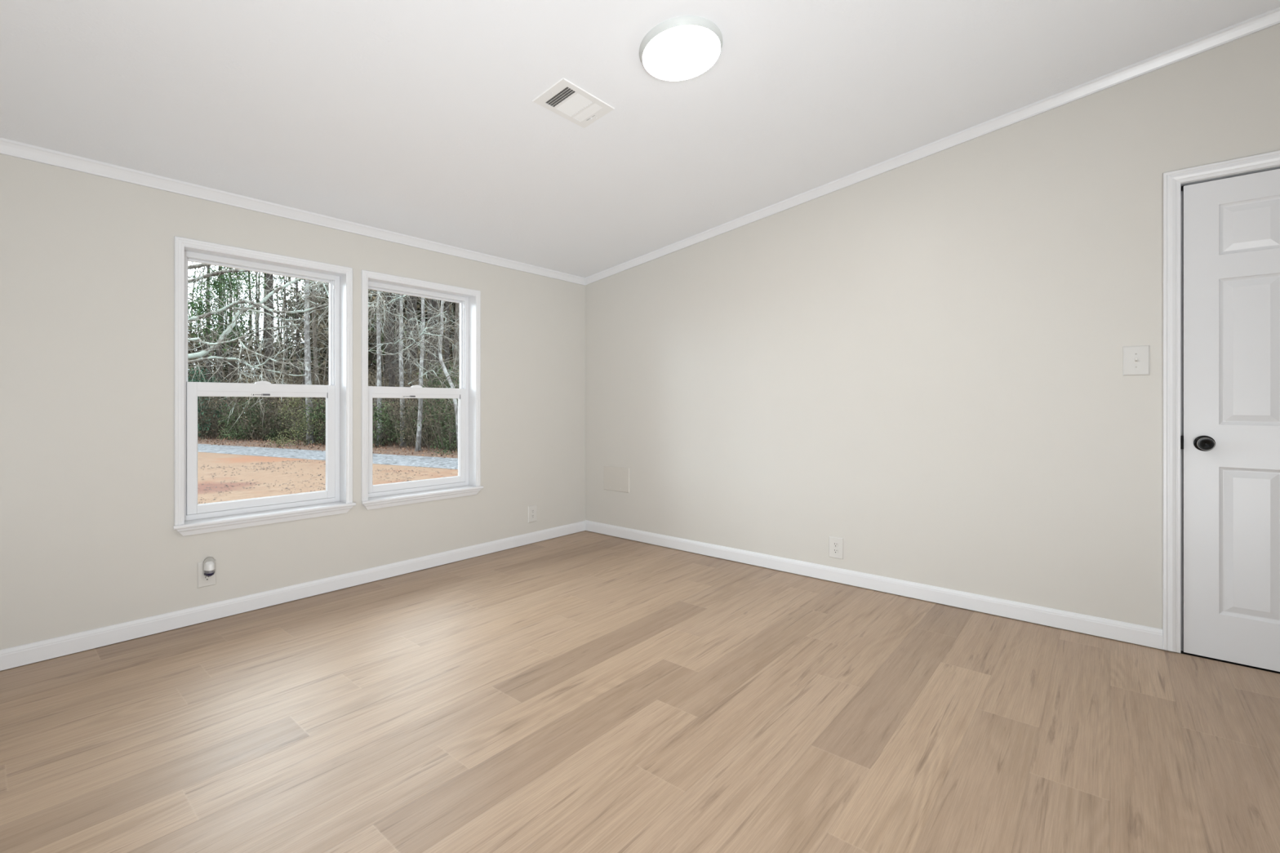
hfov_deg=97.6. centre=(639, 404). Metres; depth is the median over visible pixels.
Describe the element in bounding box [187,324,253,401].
tree
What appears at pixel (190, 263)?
tree
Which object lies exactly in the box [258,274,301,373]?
pine tree
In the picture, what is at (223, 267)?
pine tree
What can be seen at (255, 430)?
bush
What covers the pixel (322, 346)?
tree
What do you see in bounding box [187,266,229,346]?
pine tree
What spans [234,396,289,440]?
bush
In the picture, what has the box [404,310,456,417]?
sapling
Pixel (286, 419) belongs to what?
bush
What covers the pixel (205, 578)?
receptacle
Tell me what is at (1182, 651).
door gap
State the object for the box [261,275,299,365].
pine tree
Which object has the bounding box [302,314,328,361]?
sapling
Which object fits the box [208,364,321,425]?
thicket
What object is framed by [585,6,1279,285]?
trim
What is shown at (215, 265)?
pine tree
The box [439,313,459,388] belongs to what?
pine tree
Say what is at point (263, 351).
tree
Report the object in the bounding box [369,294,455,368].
tree
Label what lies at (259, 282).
pine tree
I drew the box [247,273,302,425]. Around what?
pine tree
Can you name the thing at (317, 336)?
sapling
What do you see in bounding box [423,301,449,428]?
pine tree
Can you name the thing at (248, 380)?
thicket
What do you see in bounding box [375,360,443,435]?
thicket
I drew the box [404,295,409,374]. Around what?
pine tree
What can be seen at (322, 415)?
bush
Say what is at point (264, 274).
pine tree
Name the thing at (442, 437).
bush
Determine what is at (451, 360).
tree
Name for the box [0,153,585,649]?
wall
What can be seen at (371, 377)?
thicket
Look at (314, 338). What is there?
pine tree
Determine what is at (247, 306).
sapling
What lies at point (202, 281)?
tree
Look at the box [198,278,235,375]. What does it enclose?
pine tree
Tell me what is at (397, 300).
pine tree
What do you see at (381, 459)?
gravel drive
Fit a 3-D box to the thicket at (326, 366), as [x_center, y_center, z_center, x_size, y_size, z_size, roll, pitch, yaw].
[-19.016,-0.597,36.962,5.547,5.099,6.827,0,0,-17]
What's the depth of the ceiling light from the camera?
2.10 m
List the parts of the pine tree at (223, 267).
crown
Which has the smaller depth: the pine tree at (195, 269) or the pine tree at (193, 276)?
the pine tree at (193, 276)
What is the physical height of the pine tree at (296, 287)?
15.490 m
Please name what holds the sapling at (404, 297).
on the ground at (428, 453)
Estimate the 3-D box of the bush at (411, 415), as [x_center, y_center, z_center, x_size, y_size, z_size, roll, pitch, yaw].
[-9.975,0.652,25.439,3.572,2.598,2.312,0,0,-5]
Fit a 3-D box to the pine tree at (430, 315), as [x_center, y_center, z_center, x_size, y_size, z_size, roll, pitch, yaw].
[-10.116,-5.701,27.101,3.558,15.490,3.752,0,0,17]
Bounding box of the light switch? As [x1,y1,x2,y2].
[1123,345,1149,375]
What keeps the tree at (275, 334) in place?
on the ground at (428, 453)
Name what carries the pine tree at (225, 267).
on the ground at (428, 453)
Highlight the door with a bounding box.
[1163,150,1279,671]
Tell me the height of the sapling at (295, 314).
8.377 m
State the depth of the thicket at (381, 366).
40.94 m
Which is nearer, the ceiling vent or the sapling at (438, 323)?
the ceiling vent
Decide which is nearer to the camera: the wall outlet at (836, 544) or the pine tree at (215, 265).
the wall outlet at (836, 544)
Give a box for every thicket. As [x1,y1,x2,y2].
[197,396,266,439]
[200,369,279,436]
[207,351,297,431]
[208,351,315,440]
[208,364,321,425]
[235,382,305,437]
[266,368,327,433]
[268,380,325,439]
[290,366,390,443]
[299,366,383,431]
[301,363,399,433]
[368,365,383,386]
[368,377,406,435]
[372,361,423,440]
[372,385,416,444]
[373,373,448,448]
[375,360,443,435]
[380,361,452,443]
[396,358,459,422]
[398,356,459,448]
[412,374,453,432]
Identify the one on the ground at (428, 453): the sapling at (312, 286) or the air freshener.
the sapling at (312, 286)
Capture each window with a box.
[173,235,355,536]
[361,269,483,510]
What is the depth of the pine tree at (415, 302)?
34.12 m
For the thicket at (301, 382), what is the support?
on the ground at (428, 453)
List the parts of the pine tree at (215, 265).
crown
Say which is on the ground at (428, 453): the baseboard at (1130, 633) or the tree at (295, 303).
the tree at (295, 303)
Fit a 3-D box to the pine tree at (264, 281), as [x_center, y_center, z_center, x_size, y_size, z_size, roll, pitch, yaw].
[-35.360,-7.249,53.770,3.929,18.634,4.492,0,0,-7]
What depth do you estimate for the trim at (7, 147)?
2.92 m
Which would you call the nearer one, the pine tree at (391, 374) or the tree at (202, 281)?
the pine tree at (391, 374)
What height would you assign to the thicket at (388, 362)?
4.774 m
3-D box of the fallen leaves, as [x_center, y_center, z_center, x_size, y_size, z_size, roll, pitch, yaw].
[-18.945,1.858,28.275,52.052,0.260,5.039,0,0,26]
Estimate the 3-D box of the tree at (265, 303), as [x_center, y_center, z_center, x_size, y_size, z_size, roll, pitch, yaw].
[-27.805,-4.951,50.788,13.579,14.238,15.275,0,0,34]
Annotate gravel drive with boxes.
[197,444,457,469]
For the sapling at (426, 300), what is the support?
on the ground at (428, 453)
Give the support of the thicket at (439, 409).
on the ground at (428, 453)
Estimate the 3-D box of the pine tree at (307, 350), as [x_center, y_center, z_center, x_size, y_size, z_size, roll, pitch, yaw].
[-15.488,-4.819,26.506,4.413,13.730,2.560,0,0,40]
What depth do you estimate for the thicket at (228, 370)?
32.82 m
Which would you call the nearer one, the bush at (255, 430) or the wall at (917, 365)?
the wall at (917, 365)
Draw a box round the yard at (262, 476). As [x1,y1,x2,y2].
[197,451,457,504]
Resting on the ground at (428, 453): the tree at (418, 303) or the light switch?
the tree at (418, 303)
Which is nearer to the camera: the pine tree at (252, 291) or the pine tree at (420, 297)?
the pine tree at (420, 297)
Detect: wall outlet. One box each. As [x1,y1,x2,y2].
[197,560,216,588]
[528,504,537,522]
[829,536,843,559]
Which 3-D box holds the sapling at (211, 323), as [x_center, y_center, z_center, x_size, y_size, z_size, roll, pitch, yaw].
[-26.744,-1.557,34.705,3.301,6.993,2.297,0,0,7]
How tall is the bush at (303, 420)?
3.206 m
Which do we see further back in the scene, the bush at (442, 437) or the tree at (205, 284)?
the tree at (205, 284)
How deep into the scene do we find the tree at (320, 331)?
42.55 m
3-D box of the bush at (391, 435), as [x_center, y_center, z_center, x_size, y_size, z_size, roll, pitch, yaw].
[-11.607,1.058,25.981,2.401,1.746,1.554,0,0,-7]
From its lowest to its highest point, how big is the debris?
0.040 m
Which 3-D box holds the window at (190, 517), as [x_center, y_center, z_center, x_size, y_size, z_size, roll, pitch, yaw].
[-2.034,-0.084,3.073,0.186,1.460,0.848,0,0,40]
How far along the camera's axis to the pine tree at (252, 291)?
56.11 m
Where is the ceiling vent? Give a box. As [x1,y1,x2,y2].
[532,77,614,128]
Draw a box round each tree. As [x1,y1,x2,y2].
[187,261,459,434]
[187,262,215,368]
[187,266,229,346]
[187,269,217,337]
[187,277,455,405]
[187,280,293,381]
[187,296,301,413]
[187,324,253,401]
[189,275,454,404]
[193,266,262,425]
[195,293,311,404]
[197,282,405,399]
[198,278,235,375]
[200,265,253,366]
[202,266,214,431]
[204,284,323,372]
[212,274,373,401]
[213,265,256,426]
[222,266,262,402]
[222,266,265,425]
[222,266,454,399]
[226,333,302,409]
[228,271,282,406]
[233,274,273,435]
[239,271,265,382]
[242,290,263,333]
[244,273,263,341]
[244,273,281,373]
[247,271,455,377]
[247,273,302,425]
[257,271,454,384]
[257,302,320,377]
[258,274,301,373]
[260,274,312,382]
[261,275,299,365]
[262,281,291,331]
[267,279,328,444]
[286,280,328,435]
[287,280,328,435]
[293,278,320,415]
[311,350,328,399]
[368,291,415,443]
[368,293,396,442]
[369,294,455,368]
[370,293,426,445]
[371,290,389,419]
[372,290,391,445]
[375,292,439,451]
[384,296,453,360]
[385,292,407,412]
[385,293,420,410]
[394,298,449,415]
[398,299,459,453]
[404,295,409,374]
[404,295,448,435]
[404,296,423,435]
[404,297,426,407]
[410,299,459,444]
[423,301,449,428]
[425,297,452,442]
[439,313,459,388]
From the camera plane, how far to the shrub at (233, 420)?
29.57 m
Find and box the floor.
[0,530,1279,852]
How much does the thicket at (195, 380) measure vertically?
5.483 m
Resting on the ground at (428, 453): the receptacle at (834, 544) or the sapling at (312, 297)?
the sapling at (312, 297)
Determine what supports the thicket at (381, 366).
on the ground at (428, 453)
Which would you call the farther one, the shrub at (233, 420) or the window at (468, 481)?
the shrub at (233, 420)
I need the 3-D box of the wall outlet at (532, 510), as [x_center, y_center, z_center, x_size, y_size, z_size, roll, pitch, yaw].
[-0.842,0.860,4.396,0.008,0.128,0.087,0,0,40]
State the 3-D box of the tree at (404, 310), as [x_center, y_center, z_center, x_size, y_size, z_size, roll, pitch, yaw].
[-12.071,-9.966,49.496,29.631,24.588,29.658,0,0,1]
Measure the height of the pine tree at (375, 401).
13.596 m
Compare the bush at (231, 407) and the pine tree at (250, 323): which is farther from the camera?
the pine tree at (250, 323)
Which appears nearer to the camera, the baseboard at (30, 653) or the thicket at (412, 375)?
the baseboard at (30, 653)
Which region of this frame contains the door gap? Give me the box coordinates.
[1180,650,1279,674]
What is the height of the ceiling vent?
0.029 m
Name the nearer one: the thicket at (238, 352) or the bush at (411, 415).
the bush at (411, 415)
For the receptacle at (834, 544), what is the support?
attached to the wall outlet at (836, 544)
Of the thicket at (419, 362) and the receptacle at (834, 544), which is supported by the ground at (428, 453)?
the thicket at (419, 362)
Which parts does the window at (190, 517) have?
sash, sash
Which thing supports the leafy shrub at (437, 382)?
on the ground at (428, 453)
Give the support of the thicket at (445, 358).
on the ground at (428, 453)
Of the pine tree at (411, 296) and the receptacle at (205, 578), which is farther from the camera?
the pine tree at (411, 296)
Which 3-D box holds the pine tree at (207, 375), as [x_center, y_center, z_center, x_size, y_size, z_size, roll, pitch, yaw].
[-27.578,-5.701,35.906,3.558,15.490,3.752,0,0,37]
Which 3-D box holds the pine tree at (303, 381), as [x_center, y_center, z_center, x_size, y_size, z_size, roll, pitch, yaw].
[-19.637,-4.955,33.453,3.532,14.015,4.024,0,0,39]
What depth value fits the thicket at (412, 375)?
23.33 m
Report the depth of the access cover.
4.59 m
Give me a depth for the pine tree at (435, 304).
29.70 m
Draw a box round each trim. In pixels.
[0,137,585,285]
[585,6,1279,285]
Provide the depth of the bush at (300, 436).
28.40 m
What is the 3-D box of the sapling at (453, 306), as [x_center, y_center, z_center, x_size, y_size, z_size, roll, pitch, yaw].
[-9.246,-2.110,28.588,2.666,8.115,3.831,0,0,8]
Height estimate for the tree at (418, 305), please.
27.040 m
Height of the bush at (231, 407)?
1.777 m
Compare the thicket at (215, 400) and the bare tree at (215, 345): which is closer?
the bare tree at (215, 345)
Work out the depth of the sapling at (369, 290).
28.47 m
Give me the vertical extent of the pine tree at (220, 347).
16.569 m
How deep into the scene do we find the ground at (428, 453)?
24.83 m
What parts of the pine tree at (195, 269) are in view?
crown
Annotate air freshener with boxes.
[202,556,215,577]
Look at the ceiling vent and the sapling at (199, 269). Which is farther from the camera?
the sapling at (199, 269)
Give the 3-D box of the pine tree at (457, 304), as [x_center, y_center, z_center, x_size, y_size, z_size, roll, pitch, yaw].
[-8.790,-5.728,26.153,3.724,15.560,3.067,0,0,-20]
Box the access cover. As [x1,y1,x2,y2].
[604,465,629,493]
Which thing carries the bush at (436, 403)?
on the ground at (428, 453)
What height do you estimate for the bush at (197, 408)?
2.012 m
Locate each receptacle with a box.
[203,575,211,581]
[832,542,838,546]
[832,548,838,553]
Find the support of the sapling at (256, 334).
on the ground at (428, 453)
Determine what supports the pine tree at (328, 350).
on the ground at (428, 453)
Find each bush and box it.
[197,408,221,436]
[211,407,248,438]
[227,421,265,439]
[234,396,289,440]
[261,407,298,439]
[265,377,325,447]
[288,414,320,441]
[297,397,325,444]
[372,400,403,447]
[373,418,407,444]
[390,399,446,445]
[407,403,447,444]
[429,401,457,450]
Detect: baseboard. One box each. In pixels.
[0,520,585,671]
[585,520,1163,649]
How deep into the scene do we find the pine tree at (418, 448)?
22.60 m
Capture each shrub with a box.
[198,382,266,440]
[392,359,459,455]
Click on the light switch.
(1135, 358)
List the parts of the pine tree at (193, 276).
crown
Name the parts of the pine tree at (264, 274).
crown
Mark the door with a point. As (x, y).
(1221, 220)
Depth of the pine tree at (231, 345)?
40.16 m
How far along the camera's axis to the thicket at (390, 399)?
26.73 m
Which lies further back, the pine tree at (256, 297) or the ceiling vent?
the pine tree at (256, 297)
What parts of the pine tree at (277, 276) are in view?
crown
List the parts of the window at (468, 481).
sash, sash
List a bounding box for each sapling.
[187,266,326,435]
[187,269,249,438]
[187,323,237,427]
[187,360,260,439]
[213,306,266,433]
[235,333,277,437]
[247,314,312,429]
[263,276,328,436]
[279,285,328,410]
[300,286,328,435]
[300,297,375,377]
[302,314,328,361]
[368,288,413,425]
[368,289,435,399]
[374,330,417,371]
[404,297,459,448]
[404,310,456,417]
[412,299,454,404]
[416,323,446,441]
[435,306,459,350]
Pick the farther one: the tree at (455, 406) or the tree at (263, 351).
the tree at (263, 351)
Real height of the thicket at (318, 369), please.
4.760 m
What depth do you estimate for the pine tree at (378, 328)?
25.35 m
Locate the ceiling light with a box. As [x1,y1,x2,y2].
[639,15,722,80]
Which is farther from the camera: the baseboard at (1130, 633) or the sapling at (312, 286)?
the sapling at (312, 286)
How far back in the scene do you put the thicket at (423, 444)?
24.23 m
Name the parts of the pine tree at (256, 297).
crown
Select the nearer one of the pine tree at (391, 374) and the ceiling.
the ceiling
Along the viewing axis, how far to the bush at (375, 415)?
24.73 m
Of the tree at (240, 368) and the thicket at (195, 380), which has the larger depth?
the tree at (240, 368)
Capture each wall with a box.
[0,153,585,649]
[585,23,1279,652]
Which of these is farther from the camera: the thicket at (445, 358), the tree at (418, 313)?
the tree at (418, 313)
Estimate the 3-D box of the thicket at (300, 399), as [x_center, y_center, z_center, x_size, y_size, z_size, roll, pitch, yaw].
[-17.255,0.217,29.586,4.481,3.466,3.932,0,0,36]
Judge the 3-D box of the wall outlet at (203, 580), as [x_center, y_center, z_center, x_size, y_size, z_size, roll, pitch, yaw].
[-2.173,0.852,2.813,0.008,0.126,0.076,0,0,40]
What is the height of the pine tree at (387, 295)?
15.490 m
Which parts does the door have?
strike plate, knob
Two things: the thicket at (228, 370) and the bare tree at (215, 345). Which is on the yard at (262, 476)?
the bare tree at (215, 345)
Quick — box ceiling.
[0,0,1279,277]
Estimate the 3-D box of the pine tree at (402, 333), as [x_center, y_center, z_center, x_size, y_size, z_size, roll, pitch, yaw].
[-10.983,-4.869,25.416,3.568,13.832,2.795,0,0,40]
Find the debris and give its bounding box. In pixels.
[197,459,452,504]
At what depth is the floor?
1.88 m
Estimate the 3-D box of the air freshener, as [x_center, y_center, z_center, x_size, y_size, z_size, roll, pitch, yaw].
[-2.148,0.815,2.800,0.047,0.094,0.048,0,0,40]
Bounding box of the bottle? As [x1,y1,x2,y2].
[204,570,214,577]
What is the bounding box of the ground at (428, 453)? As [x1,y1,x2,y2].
[197,431,457,457]
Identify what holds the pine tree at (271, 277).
on the ground at (428, 453)
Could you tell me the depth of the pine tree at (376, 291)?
39.98 m
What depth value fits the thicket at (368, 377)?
32.92 m
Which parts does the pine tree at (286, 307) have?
crown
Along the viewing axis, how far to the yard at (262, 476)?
15.06 m
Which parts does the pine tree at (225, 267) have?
crown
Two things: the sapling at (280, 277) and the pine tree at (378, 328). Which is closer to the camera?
the pine tree at (378, 328)
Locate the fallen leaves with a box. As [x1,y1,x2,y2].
[197,434,457,457]
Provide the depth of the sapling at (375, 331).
29.30 m
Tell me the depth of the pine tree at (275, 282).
60.09 m
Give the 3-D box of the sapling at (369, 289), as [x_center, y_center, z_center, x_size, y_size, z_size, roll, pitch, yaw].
[-12.980,-2.812,28.448,5.112,9.537,3.373,0,0,-40]

